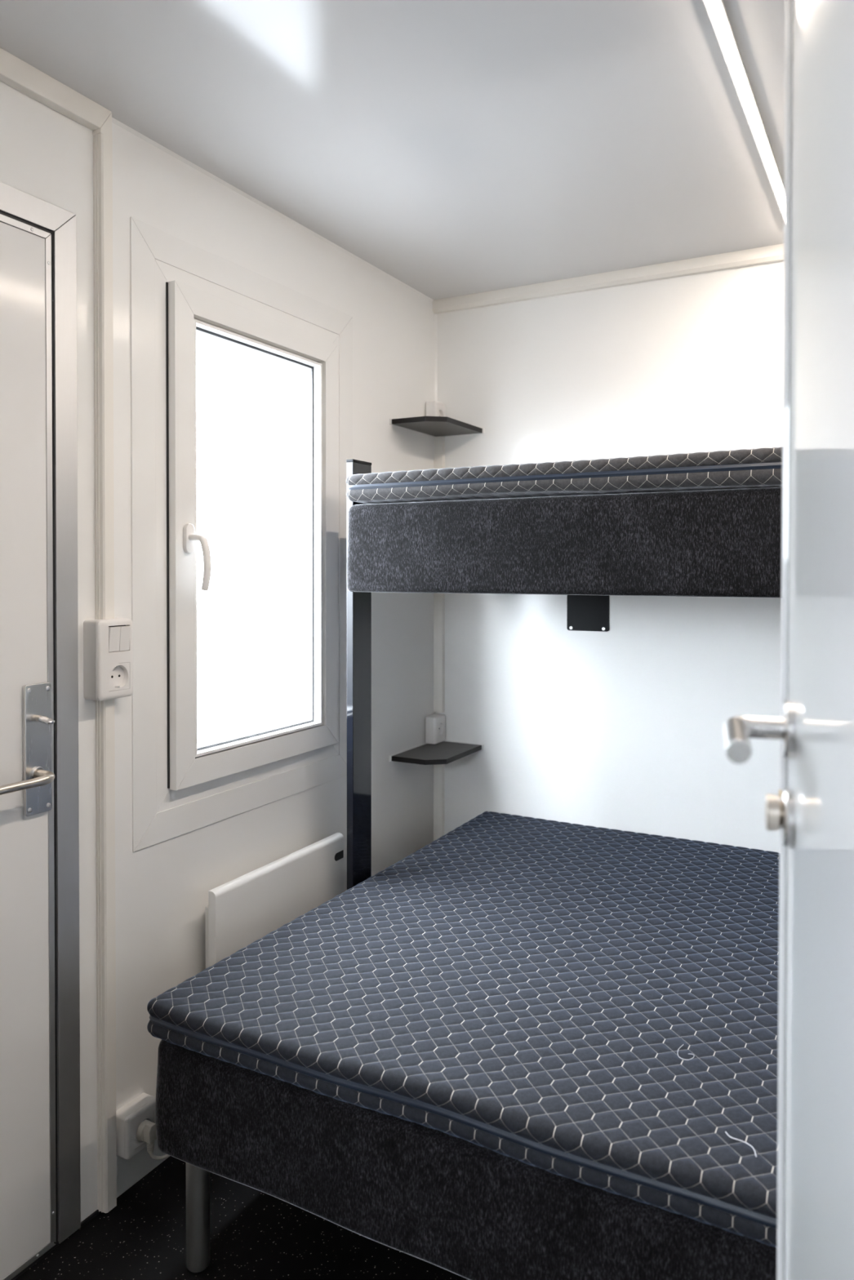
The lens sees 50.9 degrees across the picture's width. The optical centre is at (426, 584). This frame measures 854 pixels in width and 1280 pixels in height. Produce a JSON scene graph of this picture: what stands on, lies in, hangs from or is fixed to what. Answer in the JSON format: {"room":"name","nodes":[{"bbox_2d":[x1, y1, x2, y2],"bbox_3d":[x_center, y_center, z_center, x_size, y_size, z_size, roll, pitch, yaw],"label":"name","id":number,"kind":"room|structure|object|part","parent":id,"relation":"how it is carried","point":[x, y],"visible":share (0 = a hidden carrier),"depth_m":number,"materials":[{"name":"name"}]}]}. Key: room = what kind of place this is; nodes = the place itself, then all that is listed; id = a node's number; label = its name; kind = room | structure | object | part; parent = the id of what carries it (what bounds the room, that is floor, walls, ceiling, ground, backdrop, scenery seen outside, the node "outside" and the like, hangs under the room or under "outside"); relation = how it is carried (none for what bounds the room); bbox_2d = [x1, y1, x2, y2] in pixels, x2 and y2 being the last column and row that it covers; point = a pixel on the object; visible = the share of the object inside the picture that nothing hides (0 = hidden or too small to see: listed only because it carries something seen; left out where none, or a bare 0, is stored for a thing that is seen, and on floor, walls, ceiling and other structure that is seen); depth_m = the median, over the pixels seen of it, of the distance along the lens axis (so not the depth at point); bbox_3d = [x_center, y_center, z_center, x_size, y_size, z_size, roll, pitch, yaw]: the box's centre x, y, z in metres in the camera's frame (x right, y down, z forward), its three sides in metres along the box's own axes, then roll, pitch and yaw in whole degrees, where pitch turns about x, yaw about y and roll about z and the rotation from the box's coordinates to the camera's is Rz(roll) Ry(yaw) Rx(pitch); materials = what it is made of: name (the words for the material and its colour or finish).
{"room":"bunk bedroom","nodes":[
{"label":"bunk bedroom","id":0,"kind":"room"},
{"bbox_2d":[0,80,435,1243],"bbox_3d":[-1.000,0.176,1.363,0.070,2.300,4.200,0,1,28],"label":"wall","id":1,"kind":"structure","parent":0,"point":[162,889],"depth_m":2.08,"materials":[{"name":"white paint"}]},
{"bbox_2d":[0,182,80,1279],"bbox_3d":[-0.934,0.292,1.340,0.070,2.060,1.060,0,1,28],"label":"door","id":2,"kind":"structure","parent":1,"relation":"in","point":[40,1140],"depth_m":1.74,"materials":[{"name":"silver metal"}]},
{"bbox_3d":[-0.754,0.367,1.664,0.060,0.020,0.135,0,1,28],"label":"lever","id":3,"kind":"part","parent":2,"relation":"part of","materials":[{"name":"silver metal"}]},
{"bbox_3d":[-0.752,0.318,1.733,0.008,0.252,0.060,0,1,28],"label":"handle plate","id":4,"kind":"part","parent":2,"relation":"part of","materials":[{"name":"silver metal"}]},
{"bbox_2d":[0,47,111,130],"bbox_3d":[-0.997,-0.949,1.252,0.024,0.048,1.397,0,1,28],"label":"trim","id":5,"kind":"structure","parent":1,"relation":"attached to","point":[15,73],"depth_m":1.73,"materials":[{"name":"white"}]},
{"bbox_2d":[11,1209,101,1279],"bbox_3d":[-1.010,1.323,1.287,0.004,0.008,1.390,0,1,28],"label":"baseboard","id":6,"kind":"structure","parent":1,"relation":"attached to","point":[96,1212],"depth_m":1.78,"materials":[{"name":"black rubber"}]},
{"bbox_2d":[92,111,112,137],"bbox_3d":[-0.671,-0.952,1.854,0.024,0.055,0.030,0,1,28],"label":"trim","id":7,"kind":"structure","parent":1,"relation":"attached to","point":[106,128],"depth_m":1.85,"materials":[{"name":"white"}]},
{"bbox_2d":[93,133,116,1213],"bbox_3d":[-0.672,0.193,1.870,0.024,2.239,0.030,0,1,28],"label":"trim","id":8,"kind":"structure","parent":1,"relation":"attached to","point":[102,143],"depth_m":1.86,"materials":[{"name":"white"}]},
{"bbox_2d":[83,617,133,701],"bbox_3d":[-0.660,0.155,1.866,0.050,0.165,0.094,0,1,28],"label":"switch box","id":9,"kind":"object","parent":1,"relation":"attached to","point":[106,642],"visible":1,"depth_m":1.84,"materials":[{"name":"white plastic"}]},
{"bbox_2d":[115,1092,155,1159],"bbox_3d":[-0.629,1.174,1.944,0.046,0.090,0.093,0,1,28],"label":"wall socket","id":10,"kind":"object","parent":1,"relation":"attached to","point":[130,1116],"visible":0.64,"depth_m":1.91,"materials":[{"name":"white plastic"}]},
{"bbox_2d":[136,1119,169,1159],"bbox_3d":[-0.525,1.177,2.018,0.066,0.128,0.278,1,1,35],"label":"plug","id":11,"kind":"object","parent":1,"relation":"attached to","point":[146,1131],"visible":0.56,"depth_m":1.92,"materials":[{"name":"beige plastic"}]},
{"bbox_3d":[-0.514,1.177,2.025,0.050,0.128,0.259,0,1,28],"label":"cord","id":12,"kind":"part","parent":11,"relation":"part of","materials":[{"name":"beige plastic"}]},
{"bbox_2d":[129,216,352,852],"bbox_3d":[-0.422,-0.110,2.322,0.159,1.378,0.870,0,1,28],"label":"window","id":13,"kind":"structure","parent":1,"relation":"in","point":[181,291],"depth_m":2.14,"materials":[{"name":"white plastic"}]},
{"bbox_3d":[-0.546,-0.105,2.059,0.011,0.068,0.028,0,1,28],"label":"handle","id":14,"kind":"part","parent":13,"relation":"part of","materials":[{"name":"white plastic"}]},
{"bbox_3d":[-0.422,-0.112,2.321,0.021,1.155,0.652,0,1,28],"label":"sash","id":15,"kind":"part","parent":13,"relation":"part of","materials":[{"name":"white plastic"}]},
{"bbox_3d":[-0.470,-0.109,2.337,0.062,1.052,0.546,0,1,28],"label":"frame","id":16,"kind":"part","parent":13,"relation":"part of","materials":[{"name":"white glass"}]},
{"bbox_2d":[111,117,433,302],"bbox_3d":[-0.325,-0.986,2.512,0.006,0.007,1.456,0,1,28],"label":"trim","id":17,"kind":"structure","parent":1,"relation":"attached to","point":[114,121],"depth_m":2.29,"materials":[{"name":"white plastic"}]},
{"bbox_2d":[204,832,343,968],"bbox_3d":[-0.397,0.904,2.331,0.080,0.388,0.532,0,1,28],"label":"heater","id":18,"kind":"object","parent":1,"relation":"attached to","point":[241,911],"visible":0.59,"depth_m":2.26,"materials":[{"name":"white metal"}]},
{"bbox_2d":[389,740,484,764],"bbox_3d":[0.037,0.566,3.011,0.191,0.019,0.322,0,1,28],"label":"corner shelf","id":19,"kind":"object","parent":1,"relation":"attached to","point":[446,752],"visible":0.88,"depth_m":2.97,"materials":[{"name":"grey laminate"}]},
{"bbox_2d":[425,713,444,744],"bbox_3d":[0.031,0.508,3.146,0.040,0.094,0.077,0,1,28],"label":"box","id":20,"kind":"object","parent":19,"relation":"on","point":[434,723],"visible":1,"depth_m":3.12,"materials":[{"name":"white plastic"}]},
{"bbox_2d":[389,416,484,436],"bbox_3d":[0.038,-0.527,2.996,0.191,0.019,0.322,0,1,28],"label":"corner shelf","id":21,"kind":"object","parent":1,"relation":"attached to","point":[433,426],"visible":1,"depth_m":2.95,"materials":[{"name":"grey laminate"}]},
{"bbox_2d":[426,400,445,416],"bbox_3d":[0.032,-0.586,3.131,0.040,0.094,0.077,0,1,28],"label":"box","id":22,"kind":"object","parent":21,"relation":"on","point":[433,408],"visible":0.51,"depth_m":3.10,"materials":[{"name":"white plastic"}]},
{"bbox_2d":[15,1155,468,1279],"bbox_3d":[0.108,1.359,0.836,2.600,0.050,4.300,0,1,28],"label":"floor","id":23,"kind":"structure","parent":0,"point":[255,1234],"depth_m":1.79,"materials":[{"name":"black plastic"}]},
{"bbox_2d":[346,458,371,889],"bbox_3d":[-0.184,0.489,2.435,0.034,1.644,0.107,0,1,28],"label":"post","id":24,"kind":"object","parent":23,"relation":"on","point":[358,603],"visible":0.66,"depth_m":2.41,"materials":[{"name":"black metal"}]},
{"bbox_2d":[155,1039,777,1279],"bbox_3d":[0.719,1.098,1.938,2.017,0.442,1.559,0,1,28],"label":"bed base","id":25,"kind":"object","parent":23,"relation":"on","point":[462,1207],"visible":0.33,"depth_m":1.45,"materials":[{"name":"black fabric"}]},
{"bbox_3d":[-0.444,1.207,1.738,0.045,0.228,0.045,0,1,28],"label":"leg","id":26,"kind":"part","parent":25,"relation":"part of","materials":[{"name":"silver metal"}]},
{"bbox_2d":[146,811,779,1247],"bbox_3d":[0.717,0.834,1.933,2.027,0.083,1.569,0,1,28],"label":"topper","id":27,"kind":"object","parent":25,"relation":"on","point":[528,990],"visible":0.88,"depth_m":1.70,"materials":[{"name":"grey fabric"}]},
{"bbox_2d":[724,1131,756,1156],"bbox_3d":[0.455,0.805,1.291,0.012,0.001,0.061,0,1,-26],"label":"thread","id":28,"kind":"object","parent":27,"relation":"on","point":[725,1131],"visible":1,"depth_m":1.30,"materials":[{"name":"grey fabric"}]},
{"bbox_2d":[0,0,785,300],"bbox_3d":[0.111,-0.990,0.802,2.600,0.050,4.300,0,1,28],"label":"ceiling","id":29,"kind":"structure","parent":0,"point":[452,148],"depth_m":1.86,"materials":[{"name":"white paint"}]},
{"bbox_2d":[702,0,783,219],"bbox_3d":[0.538,-0.972,1.606,0.026,0.009,2.020,0,1,28],"label":"recessed light","id":30,"kind":"object","parent":29,"relation":"in","point":[716,10],"visible":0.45,"depth_m":1.76,"materials":[{"name":"white plastic"}]},
{"bbox_2d":[435,261,783,853],"bbox_3d":[1.102,0.160,2.652,2.540,2.300,0.070,0,1,28],"label":"wall","id":31,"kind":"structure","parent":0,"point":[620,727],"depth_m":2.87,"materials":[{"name":"white paint"}]},
{"bbox_2d":[435,313,437,401],"bbox_3d":[0.032,-0.797,3.175,0.006,0.318,0.006,0,1,28],"label":"trim","id":32,"kind":"structure","parent":31,"relation":"attached to","point":[436,315],"depth_m":3.17,"materials":[{"name":"white plastic"}]},
{"bbox_2d":[433,435,444,712],"bbox_3d":[0.044,-0.033,3.176,0.038,0.976,0.012,0,1,28],"label":"trim","id":33,"kind":"structure","parent":31,"relation":"attached to","point":[439,442],"depth_m":3.17,"materials":[{"name":"white"}]},
{"bbox_2d":[433,764,444,840],"bbox_3d":[0.043,0.937,3.189,0.038,0.728,0.012,0,1,28],"label":"trim","id":34,"kind":"structure","parent":31,"relation":"attached to","point":[439,769],"depth_m":3.18,"materials":[{"name":"white"}]},
{"bbox_2d":[566,595,608,631],"bbox_3d":[0.492,0.030,2.861,0.142,0.248,0.140,0,1,28],"label":"wall bracket","id":35,"kind":"object","parent":31,"relation":"attached to","point":[584,612],"visible":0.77,"depth_m":2.92,"materials":[{"name":"black metal"}]},
{"bbox_2d":[346,487,782,597],"bbox_3d":[0.879,-0.091,2.224,2.027,0.227,0.876,0,1,28],"label":"bunk","id":36,"kind":"object","parent":35,"relation":"attached to","point":[725,542],"visible":0.94,"depth_m":2.02,"materials":[{"name":"black fabric"}]},
{"bbox_2d":[346,446,782,503],"bbox_3d":[0.882,-0.245,2.216,2.021,0.080,0.887,0,1,28],"label":"topper","id":37,"kind":"object","parent":36,"relation":"on","point":[759,468],"visible":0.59,"depth_m":2.01,"materials":[{"name":"grey fabric"}]},
{"bbox_2d":[432,243,783,314],"bbox_3d":[1.080,-0.968,2.594,2.400,0.042,0.026,0,1,28],"label":"trim","id":38,"kind":"structure","parent":31,"relation":"attached to","point":[774,253],"depth_m":2.84,"materials":[{"name":"white"}]},
{"bbox_3d":[-0.300,0.195,0.063,2.400,2.300,0.060,0,1,28],"label":"wall","id":39,"kind":"structure","parent":0,"visible":0},
{"bbox_2d":[723,0,853,1279],"bbox_3d":[0.198,0.312,0.417,0.101,2.033,1.000,0,1,17],"label":"door","id":40,"kind":"structure","parent":39,"relation":"in","point":[812,811],"depth_m":0.65,"materials":[{"name":"grey laminate"}]},
{"bbox_3d":[0.280,0.134,0.787,0.054,0.020,0.142,0,1,28],"label":"lever","id":41,"kind":"part","parent":40,"relation":"part of","materials":[{"name":"silver metal"}]},
{"bbox_3d":[0.324,0.212,0.832,0.017,0.034,0.034,0,1,17],"label":"knob","id":42,"kind":"part","parent":40,"relation":"part of","materials":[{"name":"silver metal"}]}
]}

